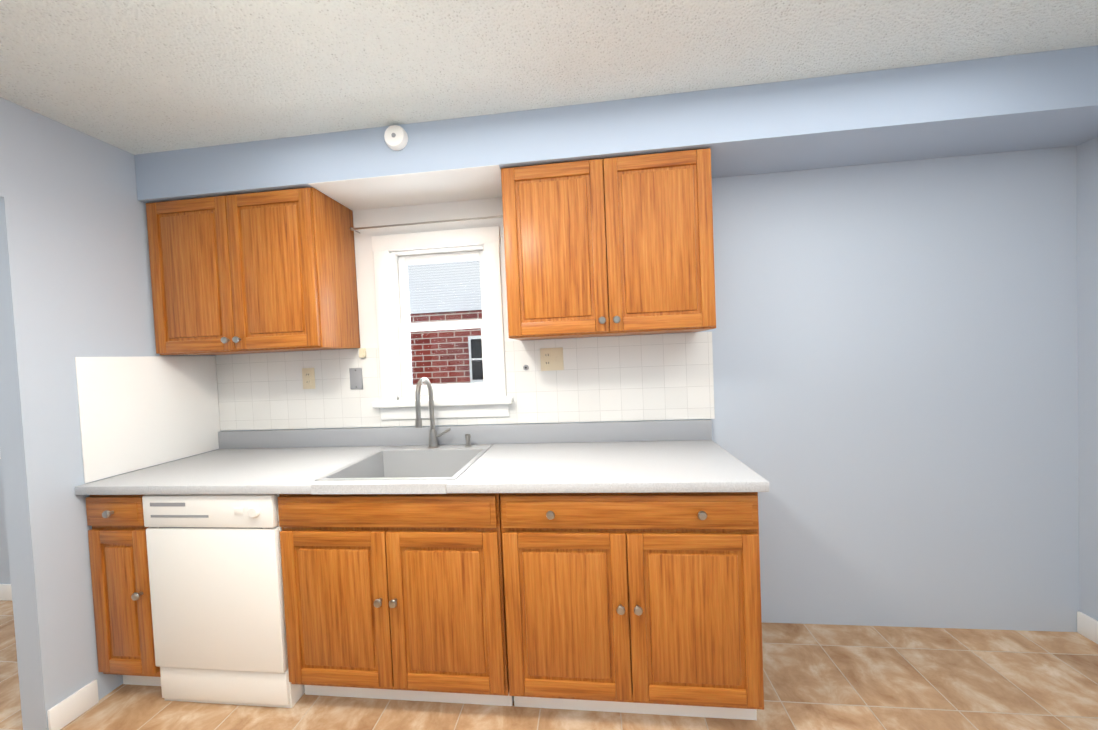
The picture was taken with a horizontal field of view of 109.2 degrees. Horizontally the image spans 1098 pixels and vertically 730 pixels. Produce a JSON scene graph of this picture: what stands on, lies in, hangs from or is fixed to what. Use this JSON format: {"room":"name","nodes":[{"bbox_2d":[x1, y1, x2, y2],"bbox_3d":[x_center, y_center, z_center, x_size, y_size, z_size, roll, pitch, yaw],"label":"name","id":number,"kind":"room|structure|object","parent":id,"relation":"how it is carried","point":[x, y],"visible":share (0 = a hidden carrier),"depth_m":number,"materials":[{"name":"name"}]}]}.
{"room":"kitchen","nodes":[
{"label":"kitchen","id":0,"kind":"room"},
{"bbox_2d":[0,97,217,729],"bbox_3d":[-2.553,0.267,0.568,0.960,2.415,3.450,-2,2,6],"label":"wall","id":1,"kind":"structure","parent":0,"point":[75,276],"depth_m":1.55,"materials":[{"name":"blue paint"}]},
{"bbox_2d":[75,356,219,482],"bbox_3d":[-1.918,0.221,1.921,0.006,0.528,0.603,-2,2,6],"label":"backsplash","id":2,"kind":"structure","parent":1,"relation":"attached to","point":[137,412],"depth_m":1.85,"materials":[{"name":"white"}]},
{"bbox_2d":[278,449,478,524],"bbox_3d":[-0.149,0.504,1.666,1.788,0.177,0.488,-2,2,6],"label":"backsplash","id":3,"kind":"structure","parent":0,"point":[409,491],"depth_m":1.49,"materials":[{"name":"brown wood"}]},
{"bbox_2d":[0,146,1079,631],"bbox_3d":[-1.531,0.176,2.287,8.100,2.415,0.206,-2,2,6],"label":"wall","id":4,"kind":"structure","parent":0,"point":[872,376],"depth_m":1.85,"materials":[{"name":"blue paint"}]},
{"bbox_2d":[0,584,11,600],"bbox_3d":[-3.682,1.424,2.456,3.486,0.100,0.013,-2,2,6],"label":"baseboard","id":5,"kind":"structure","parent":4,"relation":"attached to","point":[5,589],"depth_m":2.42,"materials":[{"name":"white wood"}]},
{"bbox_2d":[146,187,359,354],"bbox_3d":[-1.489,-0.439,1.985,0.862,0.741,0.352,-2,2,6],"label":"upper cabinet","id":6,"kind":"object","parent":4,"relation":"attached to","point":[265,272],"visible":1,"depth_m":1.85,"materials":[{"name":"brown wood"}]},
{"bbox_2d":[302,368,314,388],"bbox_3d":[-1.328,0.075,2.152,0.072,0.116,0.009,-2,2,6],"label":"electrical outlet","id":7,"kind":"object","parent":4,"relation":"attached to","point":[308,376],"visible":1,"depth_m":2.15,"materials":[{"name":"beige plastic"}]},
{"bbox_2d":[349,368,362,389],"bbox_3d":[-1.050,0.075,2.123,0.072,0.116,0.006,-2,2,6],"label":"electrical outlet","id":8,"kind":"object","parent":4,"relation":"attached to","point":[356,380],"visible":1,"depth_m":2.12,"materials":[{"name":"grey"}]},
{"bbox_2d":[359,348,365,357],"bbox_3d":[-1.007,-0.065,2.105,0.030,0.050,0.023,-2,2,6],"label":"electrical outlet box","id":9,"kind":"object","parent":4,"relation":"attached to","point":[362,352],"visible":0.92,"depth_m":2.10,"materials":[{"name":"beige plastic"}]},
{"bbox_2d":[350,215,502,233],"bbox_3d":[-0.615,-0.726,2.016,0.840,0.018,0.081,-2,2,6],"label":"curtain rod","id":10,"kind":"object","parent":4,"relation":"attached to","point":[417,223],"visible":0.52,"depth_m":1.98,"materials":[{"name":"silver metal"}]},
{"bbox_2d":[372,226,513,419],"bbox_3d":[-0.572,-0.211,2.125,0.756,0.983,0.215,-2,2,6],"label":"kitchen window","id":11,"kind":"structure","parent":4,"relation":"in","point":[396,256],"depth_m":2.08,"materials":[{"name":"white wood"}]},
{"bbox_2d":[540,347,563,370],"bbox_3d":[0.014,-0.029,2.000,0.118,0.116,0.014,-2,2,6],"label":"outlet","id":12,"kind":"object","parent":4,"relation":"attached to","point":[551,359],"visible":1,"depth_m":2.00,"materials":[{"name":"beige plastic"}]},
{"bbox_2d":[501,148,715,339],"bbox_3d":[0.258,-0.509,1.791,0.884,0.741,0.352,-2,2,6],"label":"upper cabinet","id":13,"kind":"object","parent":4,"relation":"attached to","point":[620,246],"visible":1,"depth_m":1.65,"materials":[{"name":"brown wood"}]},
{"bbox_2d":[0,600,1097,729],"bbox_3d":[-1.694,1.495,0.332,8.100,0.100,4.250,-2,2,6],"label":"floor","id":14,"kind":"structure","parent":0,"point":[834,677],"depth_m":1.55,"materials":[{"name":"tile"}]},
{"bbox_2d":[85,497,160,685],"bbox_3d":[-1.746,0.961,1.924,0.282,0.885,0.616,-2,2,6],"label":"base cabinet","id":15,"kind":"object","parent":14,"relation":"on","point":[117,535],"depth_m":1.62,"materials":[{"name":"brown wood"}]},
{"bbox_2d":[75,445,394,496],"bbox_3d":[-1.388,0.484,1.857,1.047,0.036,0.642,-2,2,6],"label":"countertop","id":16,"kind":"structure","parent":15,"relation":"on","point":[283,470],"depth_m":1.70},
{"bbox_2d":[142,494,304,707],"bbox_3d":[-1.314,0.947,1.856,0.580,0.880,0.624,-2,2,6],"label":"dishwasher","id":17,"kind":"object","parent":14,"relation":"on","point":[216,594],"visible":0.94,"depth_m":1.56,"materials":[{"name":"white metal"}]},
{"bbox_2d":[279,473,526,706],"bbox_3d":[-0.542,0.983,1.793,0.956,0.745,0.616,-2,2,6],"label":"base cabinet","id":18,"kind":"object","parent":14,"relation":"on","point":[429,613],"depth_m":1.49,"materials":[{"name":"brown wood"}]},
{"bbox_2d":[475,493,763,719],"bbox_3d":[0.285,0.879,1.699,0.980,0.885,0.616,-2,2,6],"label":"base cabinet","id":19,"kind":"object","parent":14,"relation":"on","point":[605,566],"depth_m":1.39,"materials":[{"name":"brown wood"}]},
{"bbox_2d":[443,437,768,496],"bbox_3d":[0.214,0.420,1.679,1.120,0.036,0.642,-2,2,6],"label":"countertop","id":20,"kind":"structure","parent":19,"relation":"on","point":[696,464],"depth_m":1.51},
{"bbox_2d":[0,0,1097,154],"bbox_3d":[-1.803,-1.016,0.263,8.100,0.100,4.250,-2,2,6],"label":"ceiling","id":21,"kind":"structure","parent":0,"point":[134,77],"depth_m":1.34,"materials":[{"name":"white paint"}]},
{"bbox_2d":[134,45,1097,210],"bbox_3d":[0.181,-0.985,1.792,4.298,0.217,0.338,-2,2,6],"label":"soffit","id":22,"kind":"structure","parent":21,"relation":"attached to","point":[1032,101],"depth_m":1.63,"materials":[{"name":"blue paint"}]},
{"bbox_2d":[384,125,407,150],"bbox_3d":[-0.669,-0.992,1.696,0.100,0.100,0.036,-2,2,6],"label":"smoke detector","id":23,"kind":"object","parent":22,"relation":"attached to","point":[396,137],"visible":0.94,"depth_m":1.69,"materials":[{"name":"white plastic"}]},
{"bbox_2d":[1077,137,1097,620],"bbox_3d":[2.218,0.080,-0.202,0.100,2.415,3.930,-2,2,6],"label":"wall","id":24,"kind":"structure","parent":0,"point":[1087,225],"depth_m":1.72,"materials":[{"name":"blue paint"}]},
{"bbox_2d":[1077,611,1097,643],"bbox_3d":[2.207,1.238,-0.150,0.022,0.100,3.897,-2,2,6],"label":"baseboard","id":25,"kind":"structure","parent":24,"relation":"attached to","point":[1087,626],"depth_m":1.75,"materials":[{"name":"white wood"}]},
{"label":"outside","id":26,"kind":"structure","parent":0,"visible":0},
{"bbox_3d":[-9.574,1.588,23.244,100.000,0.050,100.000,-2,2,6],"label":"ground","id":27,"kind":"structure","parent":26,"visible":0},
{"bbox_2d":[408,260,483,384],"bbox_3d":[3.025,-1.464,7.652,9.300,5.800,6.050,-2,2,6],"label":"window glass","id":28,"kind":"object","parent":27,"relation":"on","point":[461,343],"depth_m":5.16,"materials":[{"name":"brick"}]}
]}

